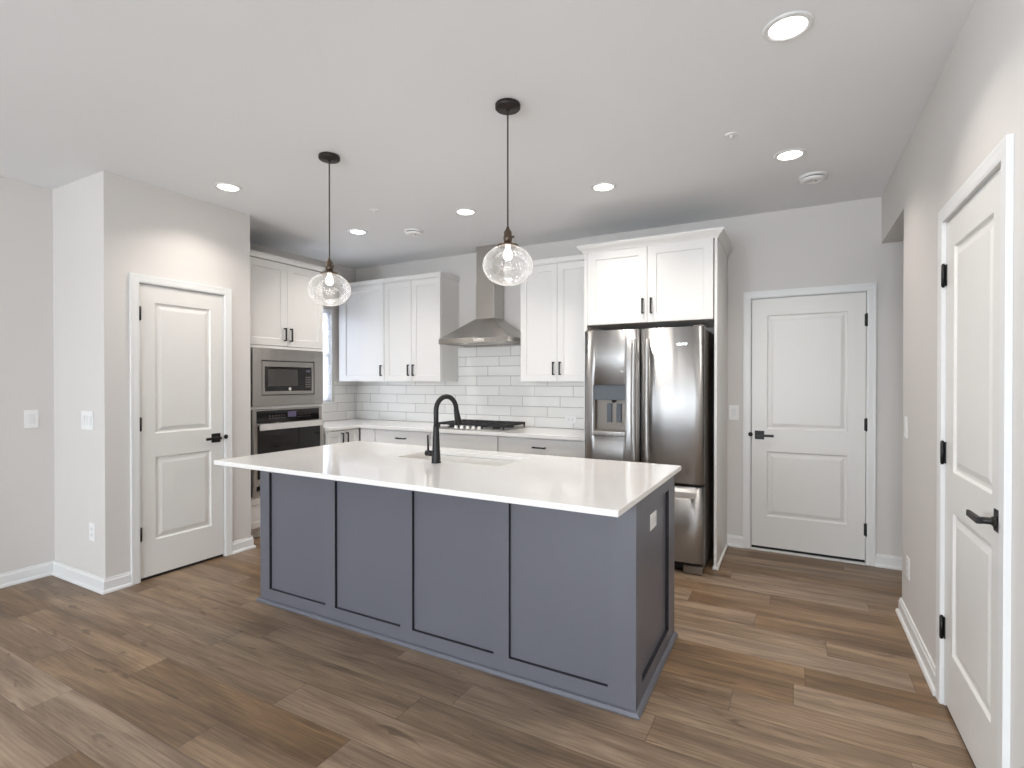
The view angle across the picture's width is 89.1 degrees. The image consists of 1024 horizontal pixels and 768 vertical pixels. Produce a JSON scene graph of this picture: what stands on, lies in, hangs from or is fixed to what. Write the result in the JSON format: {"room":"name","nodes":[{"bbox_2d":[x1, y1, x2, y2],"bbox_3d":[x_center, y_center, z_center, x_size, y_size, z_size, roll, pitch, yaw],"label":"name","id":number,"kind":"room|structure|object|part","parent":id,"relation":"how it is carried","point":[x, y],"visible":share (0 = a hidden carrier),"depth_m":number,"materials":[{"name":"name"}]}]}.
{"room":"kitchen","nodes":[
{"label":"kitchen","id":0,"kind":"room"},
{"bbox_2d":[0,176,54,573],"bbox_3d":[-4.716,0.002,1.183,0.120,2.740,5.830,0,0,28],"label":"wall","id":1,"kind":"structure","parent":0,"point":[27,524],"depth_m":3.58,"materials":[{"name":"paint"}]},
{"bbox_2d":[24,410,38,427],"bbox_3d":[-3.330,0.242,3.606,0.009,0.124,0.078,0,0,28],"label":"light switch","id":2,"kind":"object","parent":1,"relation":"attached to","point":[31,417],"visible":1,"depth_m":3.60,"materials":[{"name":"plastic"}]},
{"bbox_2d":[0,560,132,594],"bbox_3d":[-4.273,1.326,1.103,0.743,0.092,5.856,0,0,28],"label":"baseboard","id":3,"kind":"structure","parent":1,"relation":"attached to","point":[95,583],"depth_m":3.51,"materials":[{"name":"paint"}]},
{"bbox_2d":[53,171,250,578],"bbox_3d":[-2.767,-0.016,4.030,0.836,2.740,1.032,0,0,28],"label":"wall","id":4,"kind":"structure","parent":0,"point":[107,226],"depth_m":3.56,"materials":[{"name":"paint"}]},
{"bbox_2d":[81,411,93,429],"bbox_3d":[-2.842,0.243,3.479,0.160,0.124,0.009,0,0,28],"label":"light switch","id":5,"kind":"object","parent":4,"relation":"attached to","point":[87,417],"visible":1,"depth_m":3.47,"materials":[{"name":"plastic"}]},
{"bbox_2d":[89,522,94,541],"bbox_3d":[-2.791,0.984,3.458,0.074,0.118,0.007,0,0,28],"label":"power outlet","id":6,"kind":"object","parent":4,"relation":"attached to","point":[91,525],"visible":1,"depth_m":3.45,"materials":[{"name":"plastic"}]},
{"bbox_2d":[129,272,232,584],"bbox_3d":[-2.397,0.302,3.817,0.018,2.106,0.715,0,0,28],"label":"door frame","id":7,"kind":"structure","parent":4,"relation":"attached to","point":[135,279],"depth_m":3.54,"materials":[{"name":"paint"}]},
{"bbox_2d":[139,283,227,580],"bbox_3d":[-2.405,0.330,3.826,0.118,2.050,0.629,0,0,28],"label":"door","id":8,"kind":"structure","parent":4,"relation":"in","point":[182,435],"depth_m":3.81,"materials":[{"name":"paint"}]},
{"bbox_3d":[-2.288,0.417,3.975,0.054,0.030,0.120,0,0,28],"label":"lever","id":9,"kind":"part","parent":8,"relation":"part of","materials":[{"name":"black metal"}]},
{"bbox_3d":[-2.293,0.417,4.029,0.008,0.070,0.070,0,0,28],"label":"handle","id":10,"kind":"part","parent":8,"relation":"part of","materials":[{"name":"black metal"}]},
{"bbox_2d":[233,536,255,553],"bbox_3d":[-2.238,1.306,4.256,0.167,0.092,0.199,0,0,28],"label":"baseboard","id":11,"kind":"structure","parent":4,"relation":"attached to","point":[245,544],"depth_m":4.22,"materials":[{"name":"paint"}]},
{"bbox_2d":[250,243,355,401],"bbox_3d":[-2.459,-0.025,5.476,0.120,2.740,2.090,0,0,28],"label":"wall","id":12,"kind":"structure","parent":0,"point":[330,292],"depth_m":6.05,"materials":[{"name":"paint"}]},
{"bbox_2d":[323,310,334,403],"bbox_3d":[-2.272,-0.314,5.786,0.132,1.087,0.655,0,0,28],"label":"window","id":13,"kind":"structure","parent":12,"relation":"in","point":[330,316],"depth_m":6.04,"materials":[{"name":"paint"}]},
{"bbox_2d":[323,309,330,401],"bbox_3d":[-2.261,-0.325,5.777,0.051,1.058,0.603,0,0,28],"label":"window blind","id":14,"kind":"object","parent":13,"relation":"attached to","point":[326,312],"visible":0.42,"depth_m":6.00,"materials":[{"name":"plastic"}]},
{"bbox_3d":[-2.238,-0.311,5.767,0.002,1.002,0.402,0,0,28],"label":"ladder cord","id":15,"kind":"part","parent":14,"relation":"part of","materials":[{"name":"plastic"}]},
{"bbox_3d":[-2.261,-0.833,5.774,0.050,0.042,0.603,0,0,28],"label":"head rail","id":16,"kind":"part","parent":14,"relation":"part of","materials":[{"name":"plastic"}]},
{"bbox_2d":[323,381,355,420],"bbox_3d":[-2.157,0.199,5.899,0.008,0.455,1.058,0,0,28],"label":"tile backsplash","id":17,"kind":"structure","parent":12,"relation":"attached to","point":[344,408],"depth_m":6.17,"materials":[{"name":"white tile"}]},
{"bbox_2d":[0,0,974,268],"bbox_3d":[-1.042,-1.416,0.953,7.150,0.100,9.300,0,0,28],"label":"ceiling","id":18,"kind":"structure","parent":0,"point":[184,97],"depth_m":2.56,"materials":[{"name":"paint"}]},
{"bbox_2d":[214,182,241,191],"bbox_3d":[-1.992,-1.379,3.651,0.178,0.008,0.178,0,0,28],"label":"recessed light","id":19,"kind":"object","parent":18,"relation":"in","point":[224,186],"visible":1,"depth_m":3.64,"materials":[{"name":"paint"}]},
{"bbox_2d":[308,152,350,305],"bbox_3d":[-1.106,-0.927,3.152,0.248,0.906,0.248,0,0,28],"label":"pendant lamp","id":20,"kind":"object","parent":18,"relation":"hanging from","point":[328,276],"visible":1,"depth_m":3.17,"materials":[{"name":"clear glass"}]},
{"bbox_2d":[326,258,332,270],"bbox_3d":[-1.106,-0.722,3.153,0.043,0.085,0.043,0,0,28],"label":"socket","id":21,"kind":"object","parent":20,"relation":"attached to","point":[329,264],"depth_m":3.14,"materials":[{"name":"gold metal"}]},
{"bbox_3d":[-1.106,-0.569,3.154,0.248,0.191,0.248,0,0,28],"label":"globe","id":22,"kind":"part","parent":20,"relation":"part of","materials":[{"name":"clear glass"}]},
{"bbox_3d":[-1.106,-1.046,3.151,0.008,0.609,0.007,0,0,28],"label":"cord","id":23,"kind":"part","parent":20,"relation":"part of","materials":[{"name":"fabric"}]},
{"bbox_3d":[-1.106,-0.635,3.154,0.047,0.075,0.047,0,0,28],"label":"bulb","id":24,"kind":"part","parent":20,"relation":"part of","materials":[{"name":"white glass"}]},
{"bbox_2d":[348,229,367,234],"bbox_3d":[-1.407,-1.386,4.744,0.178,0.008,0.178,0,0,28],"label":"recessed light","id":25,"kind":"object","parent":18,"relation":"in","point":[352,231],"visible":1,"depth_m":4.73,"materials":[{"name":"paint"}]},
{"bbox_2d":[404,228,423,236],"bbox_3d":[-0.891,-1.371,4.729,0.176,0.038,0.176,0,0,28],"label":"smoke detector","id":26,"kind":"object","parent":18,"relation":"attached to","point":[413,232],"visible":1,"depth_m":4.68,"materials":[{"name":"plastic"}]},
{"bbox_2d":[454,208,476,215],"bbox_3d":[-0.373,-1.383,4.185,0.178,0.008,0.178,0,0,28],"label":"recessed light","id":27,"kind":"object","parent":18,"relation":"in","point":[461,211],"visible":1,"depth_m":4.17,"materials":[{"name":"paint"}]},
{"bbox_2d":[483,98,532,285],"bbox_3d":[-0.021,-0.931,2.564,0.248,0.890,0.248,0,0,28],"label":"pendant lamp","id":28,"kind":"object","parent":18,"relation":"hanging from","point":[504,106],"visible":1,"depth_m":2.58,"materials":[{"name":"clear glass"}]},
{"bbox_2d":[503,226,511,244],"bbox_3d":[-0.021,-0.734,2.565,0.043,0.085,0.043,0,0,28],"label":"socket","id":29,"kind":"object","parent":28,"relation":"attached to","point":[507,237],"depth_m":2.55,"materials":[{"name":"gold metal"}]},
{"bbox_3d":[-0.021,-0.581,2.566,0.248,0.191,0.248,0,0,28],"label":"globe","id":30,"kind":"part","parent":28,"relation":"part of","materials":[{"name":"clear glass"}]},
{"bbox_3d":[-0.021,-1.050,2.563,0.008,0.593,0.007,0,0,28],"label":"cord","id":31,"kind":"part","parent":28,"relation":"part of","materials":[{"name":"fabric"}]},
{"bbox_3d":[-0.021,-0.647,2.566,0.047,0.075,0.047,0,0,28],"label":"bulb","id":32,"kind":"part","parent":28,"relation":"part of","materials":[{"name":"white glass"}]},
{"bbox_2d":[591,182,615,191],"bbox_3d":[0.642,-1.379,3.647,0.178,0.008,0.178,0,0,28],"label":"recessed light","id":33,"kind":"object","parent":18,"relation":"in","point":[601,186],"visible":1,"depth_m":3.63,"materials":[{"name":"paint"}]},
{"bbox_2d":[725,132,736,138],"bbox_3d":[1.210,-1.368,2.875,0.064,0.021,0.064,0,0,28],"label":"sprinkler","id":34,"kind":"object","parent":18,"relation":"attached to","point":[730,135],"visible":1,"depth_m":2.87,"materials":[{"name":"plastic"}]},
{"bbox_2d":[762,10,814,42],"bbox_3d":[1.060,-1.369,1.999,0.178,0.008,0.178,0,0,28],"label":"recessed light","id":35,"kind":"object","parent":18,"relation":"in","point":[788,26],"visible":1,"depth_m":1.99,"materials":[{"name":"paint"}]},
{"bbox_2d":[773,148,806,160],"bbox_3d":[1.672,-1.376,3.129,0.178,0.008,0.178,0,0,28],"label":"recessed light","id":36,"kind":"object","parent":18,"relation":"in","point":[794,153],"visible":1,"depth_m":3.12,"materials":[{"name":"paint"}]},
{"bbox_2d":[798,171,827,184],"bbox_3d":[2.000,-1.363,3.457,0.172,0.038,0.172,0,0,28],"label":"smoke detector","id":37,"kind":"object","parent":18,"relation":"attached to","point":[814,177],"visible":1,"depth_m":3.42,"materials":[{"name":"plastic"}]},
{"bbox_2d":[0,536,974,767],"bbox_3d":[-1.042,1.424,0.972,7.150,0.100,9.300,0,0,28],"label":"floor","id":38,"kind":"structure","parent":0,"point":[775,660],"depth_m":2.32,"materials":[{"name":"brown wood"}]},
{"bbox_2d":[250,249,324,537],"bbox_3d":[-2.320,0.100,4.912,0.661,2.494,0.848,0,0,28],"label":"tall cabinet","id":39,"kind":"object","parent":38,"relation":"on","point":[283,313],"visible":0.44,"depth_m":4.72,"materials":[{"name":"paint"}]},
{"bbox_3d":[-2.066,1.118,4.781,0.019,0.253,0.822,0,0,28],"label":"drawer","id":40,"kind":"part","parent":39,"relation":"part of","materials":[{"name":"paint"}]},
{"bbox_3d":[-2.164,-0.716,4.588,0.019,0.747,0.410,0,0,28],"label":"door","id":41,"kind":"part","parent":39,"relation":"part of","materials":[{"name":"paint"}]},
{"bbox_2d":[250,348,322,406],"bbox_3d":[-2.196,-0.060,4.857,0.372,0.506,0.750,0,0,28],"label":"microwave","id":42,"kind":"object","parent":39,"relation":"in","point":[285,381],"visible":1,"depth_m":4.73,"materials":[{"name":"metal"}]},
{"bbox_3d":[-2.050,-0.046,4.769,0.019,0.218,0.501,0,0,28],"label":"door glass","id":43,"kind":"part","parent":42,"relation":"part of","materials":[{"name":"black glass"}]},
{"bbox_3d":[-2.048,-0.054,4.768,0.023,0.294,0.549,0,0,28],"label":"door frame","id":44,"kind":"part","parent":42,"relation":"part of","materials":[{"name":"metal"}]},
{"bbox_3d":[-1.941,-0.047,4.949,0.001,0.198,0.071,0,0,28],"label":"control panel","id":45,"kind":"part","parent":42,"relation":"part of","materials":[{"name":"black plastic"}]},
{"bbox_3d":[-2.067,0.455,4.777,0.018,1.588,0.828,0,0,28],"label":"frame","id":46,"kind":"part","parent":39,"relation":"part of","materials":[{"name":"paint"}]},
{"bbox_2d":[251,406,323,497],"bbox_3d":[-2.196,0.596,4.855,0.478,0.750,0.739,0,0,28],"label":"wall oven","id":47,"kind":"object","parent":39,"relation":"in","point":[304,428],"visible":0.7,"depth_m":4.69,"materials":[{"name":"metal"}]},
{"bbox_3d":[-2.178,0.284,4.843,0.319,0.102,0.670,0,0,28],"label":"control panel","id":48,"kind":"part","parent":47,"relation":"part of","materials":[{"name":"black glass"}]},
{"bbox_3d":[-2.025,0.591,4.763,0.002,0.460,0.671,0,0,28],"label":"door glass","id":49,"kind":"part","parent":47,"relation":"part of","materials":[{"name":"black glass"}]},
{"bbox_3d":[-1.992,0.372,4.743,0.014,0.054,0.679,0,0,28],"label":"handle","id":50,"kind":"part","parent":47,"relation":"part of","materials":[{"name":"metal"}]},
{"bbox_3d":[-2.326,-1.123,4.907,0.647,0.048,0.848,0,0,28],"label":"crown moulding","id":51,"kind":"part","parent":39,"relation":"part of","materials":[{"name":"paint"}]},
{"bbox_3d":[-1.968,-0.719,4.950,0.019,0.747,0.410,0,0,28],"label":"door","id":52,"kind":"part","parent":39,"relation":"part of","materials":[{"name":"paint"}]},
{"bbox_2d":[323,428,358,444],"bbox_3d":[-1.976,0.903,5.460,0.652,0.882,0.430,0,0,28],"label":"base cabinet","id":53,"kind":"object","parent":38,"relation":"on","point":[346,435],"visible":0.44,"depth_m":5.27,"materials":[{"name":"paint"}]},
{"bbox_3d":[-1.776,0.858,5.230,0.019,0.767,0.210,0,0,28],"label":"door","id":54,"kind":"part","parent":53,"relation":"part of","materials":[{"name":"paint"}]},
{"bbox_3d":[-1.675,0.857,5.417,0.019,0.767,0.210,0,0,28],"label":"door","id":55,"kind":"part","parent":53,"relation":"part of","materials":[{"name":"paint"}]},
{"bbox_2d":[361,428,375,441],"bbox_3d":[-1.367,0.901,5.726,0.208,0.882,0.619,0,0,28],"label":"base cabinet","id":56,"kind":"object","parent":38,"relation":"on","point":[367,434],"visible":0.17,"depth_m":5.45,"materials":[{"name":"paint"}]},
{"bbox_2d":[375,429,430,445],"bbox_3d":[-0.971,0.903,5.494,0.708,0.882,0.651,0,0,28],"label":"drawer","id":57,"kind":"object","parent":38,"relation":"on","point":[419,438],"visible":0.21,"depth_m":5.23,"materials":[{"name":"paint"}]},
{"bbox_2d":[430,432,498,454],"bbox_3d":[-0.324,0.905,5.143,0.762,0.882,0.651,0,0,28],"label":"base cabinet","id":58,"kind":"object","parent":38,"relation":"on","point":[447,440],"visible":0.05,"depth_m":4.86,"materials":[{"name":"paint"}]},
{"bbox_2d":[256,471,677,719],"bbox_3d":[-0.354,0.916,3.034,2.413,0.888,0.800,0,0,28],"label":"kitchen island","id":59,"kind":"object","parent":38,"relation":"on","point":[577,606],"visible":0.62,"depth_m":2.53,"materials":[{"name":"paint"}]},
{"bbox_2d":[214,441,680,516],"bbox_3d":[-0.406,0.459,2.943,2.425,0.025,1.130,0,0,29],"label":"island countertop","id":60,"kind":"structure","parent":59,"relation":"on","point":[611,488],"depth_m":2.62,"materials":[{"name":"stone"}]},
{"bbox_2d":[425,394,461,463],"bbox_3d":[-0.383,0.252,2.985,0.229,0.387,0.092,0,0,-29],"label":"kitchen faucet","id":61,"kind":"object","parent":60,"relation":"on","point":[435,452],"visible":1,"depth_m":2.93,"materials":[{"name":"black metal"}]},
{"bbox_3d":[-0.478,0.338,2.964,0.014,0.095,0.014,0,0,28],"label":"lever","id":62,"kind":"part","parent":61,"relation":"part of","materials":[{"name":"black metal"}]},
{"bbox_3d":[-0.467,0.393,2.958,0.051,0.033,0.035,0,0,28],"label":"handle","id":63,"kind":"part","parent":61,"relation":"part of","materials":[{"name":"black metal"}]},
{"bbox_3d":[-0.377,0.152,2.987,0.172,0.187,0.028,0,1,-44],"label":"spout","id":64,"kind":"part","parent":61,"relation":"part of","materials":[{"name":"black metal"}]},
{"bbox_2d":[413,455,516,465],"bbox_3d":[-0.315,0.585,3.151,0.819,0.228,0.434,0,0,28],"label":"sink","id":65,"kind":"object","parent":60,"relation":"in","point":[461,459],"visible":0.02,"depth_m":3.33,"materials":[{"name":"white ceramic"}]},
{"bbox_3d":[-0.354,1.349,3.037,2.413,0.021,0.800,0,0,28],"label":"shoe moulding","id":66,"kind":"part","parent":59,"relation":"part of","materials":[{"name":"paint"}]},
{"bbox_2d":[650,510,656,530],"bbox_3d":[0.669,0.644,2.460,0.007,0.074,0.118,0,0,28],"label":"power outlet","id":67,"kind":"object","parent":59,"relation":"attached to","point":[653,517],"visible":1,"depth_m":2.46,"materials":[{"name":"plastic"}]},
{"bbox_3d":[0.687,0.919,2.505,0.039,0.888,0.741,0,0,28],"label":"panel","id":68,"kind":"part","parent":59,"relation":"part of","materials":[{"name":"paint"}]},
{"bbox_2d":[498,436,583,457],"bbox_3d":[0.378,0.907,4.763,0.832,0.882,0.651,0,0,28],"label":"base cabinet","id":69,"kind":"object","parent":38,"relation":"on","point":[538,446],"visible":0.23,"depth_m":4.49,"materials":[{"name":"paint"}]},
{"bbox_2d":[323,419,583,440],"bbox_3d":[-0.756,0.447,5.143,3.192,0.031,1.056,0,0,28],"label":"countertop","id":70,"kind":"structure","parent":69,"relation":"on","point":[528,432],"depth_m":5.05,"materials":[{"name":"stone"}]},
{"bbox_2d":[439,419,525,431],"bbox_3d":[-0.314,0.404,5.114,0.760,0.056,0.524,0,0,28],"label":"gas cooktop","id":71,"kind":"object","parent":70,"relation":"in","point":[467,424],"visible":0.97,"depth_m":5.00,"materials":[{"name":"metal"}]},
{"bbox_2d":[585,325,713,574],"bbox_3d":[1.130,0.463,4.180,0.884,1.768,0.878,0,0,28],"label":"refrigerator","id":72,"kind":"object","parent":38,"relation":"on","point":[649,392],"visible":0.82,"depth_m":3.78,"materials":[{"name":"metal"}]},
{"bbox_3d":[0.756,0.065,3.993,0.250,0.115,0.058,0,0,28],"label":"dispenser panel","id":73,"kind":"part","parent":72,"relation":"part of","materials":[{"name":"grey plastic"}]},
{"bbox_3d":[0.771,0.149,3.989,0.432,1.115,0.088,0,0,28],"label":"door","id":74,"kind":"part","parent":72,"relation":"part of","materials":[{"name":"metal"}]},
{"bbox_3d":[0.899,0.143,3.841,0.038,0.945,0.066,0,0,28],"label":"handle","id":75,"kind":"part","parent":72,"relation":"part of","materials":[{"name":"metal"}]},
{"bbox_3d":[0.985,0.143,3.795,0.038,0.945,0.066,0,0,28],"label":"handle","id":76,"kind":"part","parent":72,"relation":"part of","materials":[{"name":"metal"}]},
{"bbox_3d":[1.162,0.150,3.777,0.446,1.115,0.088,0,0,28],"label":"door","id":77,"kind":"part","parent":72,"relation":"part of","materials":[{"name":"metal"}]},
{"bbox_3d":[0.945,0.779,3.826,0.787,0.043,0.064,0,0,28],"label":"handle","id":78,"kind":"part","parent":72,"relation":"part of","materials":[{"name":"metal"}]},
{"bbox_3d":[0.971,0.999,3.889,0.884,0.541,0.084,0,0,28],"label":"freezer drawer","id":79,"kind":"part","parent":72,"relation":"part of","materials":[{"name":"metal"}]},
{"bbox_2d":[577,226,733,569],"bbox_3d":[1.185,0.112,4.294,1.118,2.479,0.700,0,0,28],"label":"tall cabinet","id":80,"kind":"object","parent":38,"relation":"on","point":[679,279],"visible":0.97,"depth_m":4.00,"materials":[{"name":"paint"}]},
{"bbox_3d":[0.757,0.134,4.552,0.026,2.431,0.652,0,0,28],"label":"panel","id":81,"kind":"part","parent":80,"relation":"part of","materials":[{"name":"paint"}]},
{"bbox_3d":[0.833,-0.775,4.144,0.486,0.592,0.019,0,0,28],"label":"door","id":82,"kind":"part","parent":80,"relation":"part of","materials":[{"name":"paint"}]},
{"bbox_3d":[1.007,-0.603,4.021,0.012,0.120,0.032,0,0,28],"label":"handle","id":83,"kind":"part","parent":80,"relation":"part of","materials":[{"name":"black metal"}]},
{"bbox_3d":[1.185,-1.097,4.286,1.118,0.062,0.700,0,0,28],"label":"crown moulding","id":84,"kind":"part","parent":80,"relation":"part of","materials":[{"name":"paint"}]},
{"bbox_3d":[1.260,-0.773,3.913,0.478,0.592,0.019,0,0,28],"label":"door","id":85,"kind":"part","parent":80,"relation":"part of","materials":[{"name":"paint"}]},
{"bbox_3d":[1.630,1.342,4.063,0.042,0.020,0.636,0,0,28],"label":"shoe moulding","id":86,"kind":"part","parent":80,"relation":"part of","materials":[{"name":"paint"}]},
{"bbox_3d":[1.638,0.137,4.076,0.020,2.431,0.652,0,0,28],"label":"panel","id":87,"kind":"part","parent":80,"relation":"part of","materials":[{"name":"paint"}]},
{"bbox_2d":[356,197,903,556],"bbox_3d":[1.070,-0.021,4.822,6.950,2.740,0.120,0,0,28],"label":"wall","id":88,"kind":"structure","parent":0,"point":[833,244],"depth_m":4.09,"materials":[{"name":"paint"}]},
{"bbox_2d":[337,279,384,380],"bbox_3d":[-1.647,-0.593,6.014,0.706,1.126,0.362,0,0,28],"label":"upper cabinet","id":89,"kind":"object","parent":88,"relation":"attached to","point":[361,317],"visible":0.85,"depth_m":5.87,"materials":[{"name":"paint"}]},
{"bbox_3d":[-1.643,-1.131,6.019,0.706,0.050,0.344,0,0,28],"label":"crown moulding","id":90,"kind":"part","parent":89,"relation":"part of","materials":[{"name":"paint"}]},
{"bbox_2d":[383,272,458,381],"bbox_3d":[-0.995,-0.591,5.661,0.772,1.126,0.362,0,0,28],"label":"upper cabinet","id":91,"kind":"object","parent":88,"relation":"attached to","point":[420,310],"visible":1,"depth_m":5.51,"materials":[{"name":"paint"}]},
{"bbox_3d":[-1.233,-0.566,5.632,0.376,1.071,0.019,0,0,28],"label":"door","id":92,"kind":"part","parent":91,"relation":"part of","materials":[{"name":"paint"}]},
{"bbox_3d":[-0.990,-1.129,5.666,0.772,0.050,0.344,0,0,28],"label":"crown moulding","id":93,"kind":"part","parent":91,"relation":"part of","materials":[{"name":"paint"}]},
{"bbox_3d":[-0.900,-0.565,5.452,0.376,1.071,0.019,0,0,28],"label":"door","id":94,"kind":"part","parent":91,"relation":"part of","materials":[{"name":"paint"}]},
{"bbox_2d":[356,345,583,428],"bbox_3d":[-0.502,-0.044,5.600,3.183,0.944,0.008,0,0,28],"label":"tile backsplash","id":95,"kind":"structure","parent":88,"relation":"attached to","point":[489,386],"depth_m":5.49,"materials":[{"name":"white tile"}]},
{"bbox_2d":[565,416,575,423],"bbox_3d":[0.565,0.343,5.015,0.118,0.074,0.007,0,0,28],"label":"power outlet","id":96,"kind":"object","parent":95,"relation":"attached to","point":[568,419],"visible":1,"depth_m":5.01,"materials":[{"name":"plastic"}]},
{"bbox_2d":[439,244,520,346],"bbox_3d":[-0.269,-0.894,5.193,0.787,0.997,0.492,0,0,28],"label":"range hood","id":97,"kind":"object","parent":88,"relation":"attached to","point":[489,328],"visible":0.91,"depth_m":5.21,"materials":[{"name":"metal"}]},
{"bbox_2d":[518,254,583,381],"bbox_3d":[0.476,-0.585,4.865,0.768,1.126,0.362,0,0,28],"label":"upper cabinet","id":98,"kind":"object","parent":88,"relation":"attached to","point":[552,296],"visible":0.76,"depth_m":4.75,"materials":[{"name":"paint"}]},
{"bbox_3d":[0.249,-0.561,4.830,0.374,1.071,0.019,0,0,28],"label":"door","id":99,"kind":"part","parent":98,"relation":"part of","materials":[{"name":"paint"}]},
{"bbox_3d":[0.480,-1.123,4.870,0.768,0.050,0.344,0,0,28],"label":"crown moulding","id":100,"kind":"part","parent":98,"relation":"part of","materials":[{"name":"paint"}]},
{"bbox_3d":[0.580,-0.559,4.650,0.374,1.071,0.019,0,0,28],"label":"door","id":101,"kind":"part","parent":98,"relation":"part of","materials":[{"name":"paint"}]},
{"bbox_2d":[729,405,738,419],"bbox_3d":[1.847,0.237,4.330,0.076,0.122,0.009,0,0,28],"label":"light switch","id":102,"kind":"object","parent":88,"relation":"attached to","point":[733,409],"visible":1,"depth_m":4.33,"materials":[{"name":"plastic"}]},
{"bbox_2d":[727,534,742,547],"bbox_3d":[1.851,1.306,4.324,0.122,0.092,0.027,0,0,28],"label":"baseboard","id":103,"kind":"structure","parent":88,"relation":"attached to","point":[732,540],"depth_m":4.32,"materials":[{"name":"paint"}]},
{"bbox_2d":[748,291,867,564],"bbox_3d":[2.305,0.328,4.088,0.817,2.050,0.118,0,0,28],"label":"door","id":104,"kind":"structure","parent":88,"relation":"in","point":[809,421],"depth_m":4.07,"materials":[{"name":"paint"}]},
{"bbox_3d":[2.018,0.416,4.243,0.070,0.070,0.008,0,0,28],"label":"handle","id":105,"kind":"part","parent":104,"relation":"part of","materials":[{"name":"black metal"}]},
{"bbox_3d":[2.043,0.416,4.194,0.120,0.030,0.054,0,0,28],"label":"lever","id":106,"kind":"part","parent":104,"relation":"part of","materials":[{"name":"metal"}]},
{"bbox_2d":[743,282,876,565],"bbox_3d":[2.304,0.300,4.077,0.903,2.106,0.018,0,0,28],"label":"door frame","id":107,"kind":"structure","parent":88,"relation":"attached to","point":[871,288],"depth_m":3.91,"materials":[{"name":"paint"}]},
{"bbox_2d":[881,0,1023,767],"bbox_3d":[0.687,0.010,-0.048,0.120,2.740,8.810,0,0,28],"label":"wall","id":108,"kind":"structure","parent":0,"point":[976,99],"depth_m":2.23,"materials":[{"name":"paint"}]},
{"bbox_2d":[904,416,907,437],"bbox_3d":[2.246,0.246,2.970,0.009,0.122,0.076,0,0,28],"label":"light switch","id":109,"kind":"object","parent":108,"relation":"attached to","point":[905,417],"visible":1,"depth_m":2.96,"materials":[{"name":"plastic"}]},
{"bbox_2d":[906,555,909,580],"bbox_3d":[2.209,1.026,2.904,0.007,0.118,0.074,0,0,28],"label":"power outlet","id":110,"kind":"object","parent":108,"relation":"attached to","point":[907,557],"visible":1,"depth_m":2.89,"materials":[{"name":"plastic"}]},
{"bbox_2d":[939,167,1000,767],"bbox_3d":[1.669,0.342,1.891,0.118,2.050,0.737,0,0,28],"label":"door","id":111,"kind":"structure","parent":108,"relation":"in","point":[971,273],"depth_m":1.87,"materials":[{"name":"paint"}]},
{"bbox_3d":[1.521,0.432,1.687,0.054,0.030,0.120,0,0,28],"label":"lever","id":112,"kind":"part","parent":111,"relation":"part of","materials":[{"name":"black metal"}]},
{"bbox_3d":[1.527,0.432,1.632,0.008,0.070,0.070,0,0,28],"label":"handle","id":113,"kind":"part","parent":111,"relation":"part of","materials":[{"name":"black metal"}]},
{"bbox_2d":[935,133,1013,767],"bbox_3d":[1.662,0.314,1.900,0.018,2.106,0.823,0,0,28],"label":"door frame","id":114,"kind":"structure","parent":108,"relation":"attached to","point":[1002,155],"depth_m":1.56,"materials":[{"name":"paint"}]},
{"bbox_3d":[3.227,-0.009,3.012,1.433,2.740,1.010,0,0,28],"label":"wall","id":115,"kind":"structure","parent":0,"visible":0},
{"bbox_2d":[875,553,935,695],"bbox_3d":[2.916,1.316,2.729,1.462,0.092,1.818,0,0,28],"label":"baseboard","id":116,"kind":"structure","parent":115,"relation":"attached to","point":[922,655],"depth_m":2.73,"materials":[{"name":"paint"}]}
]}

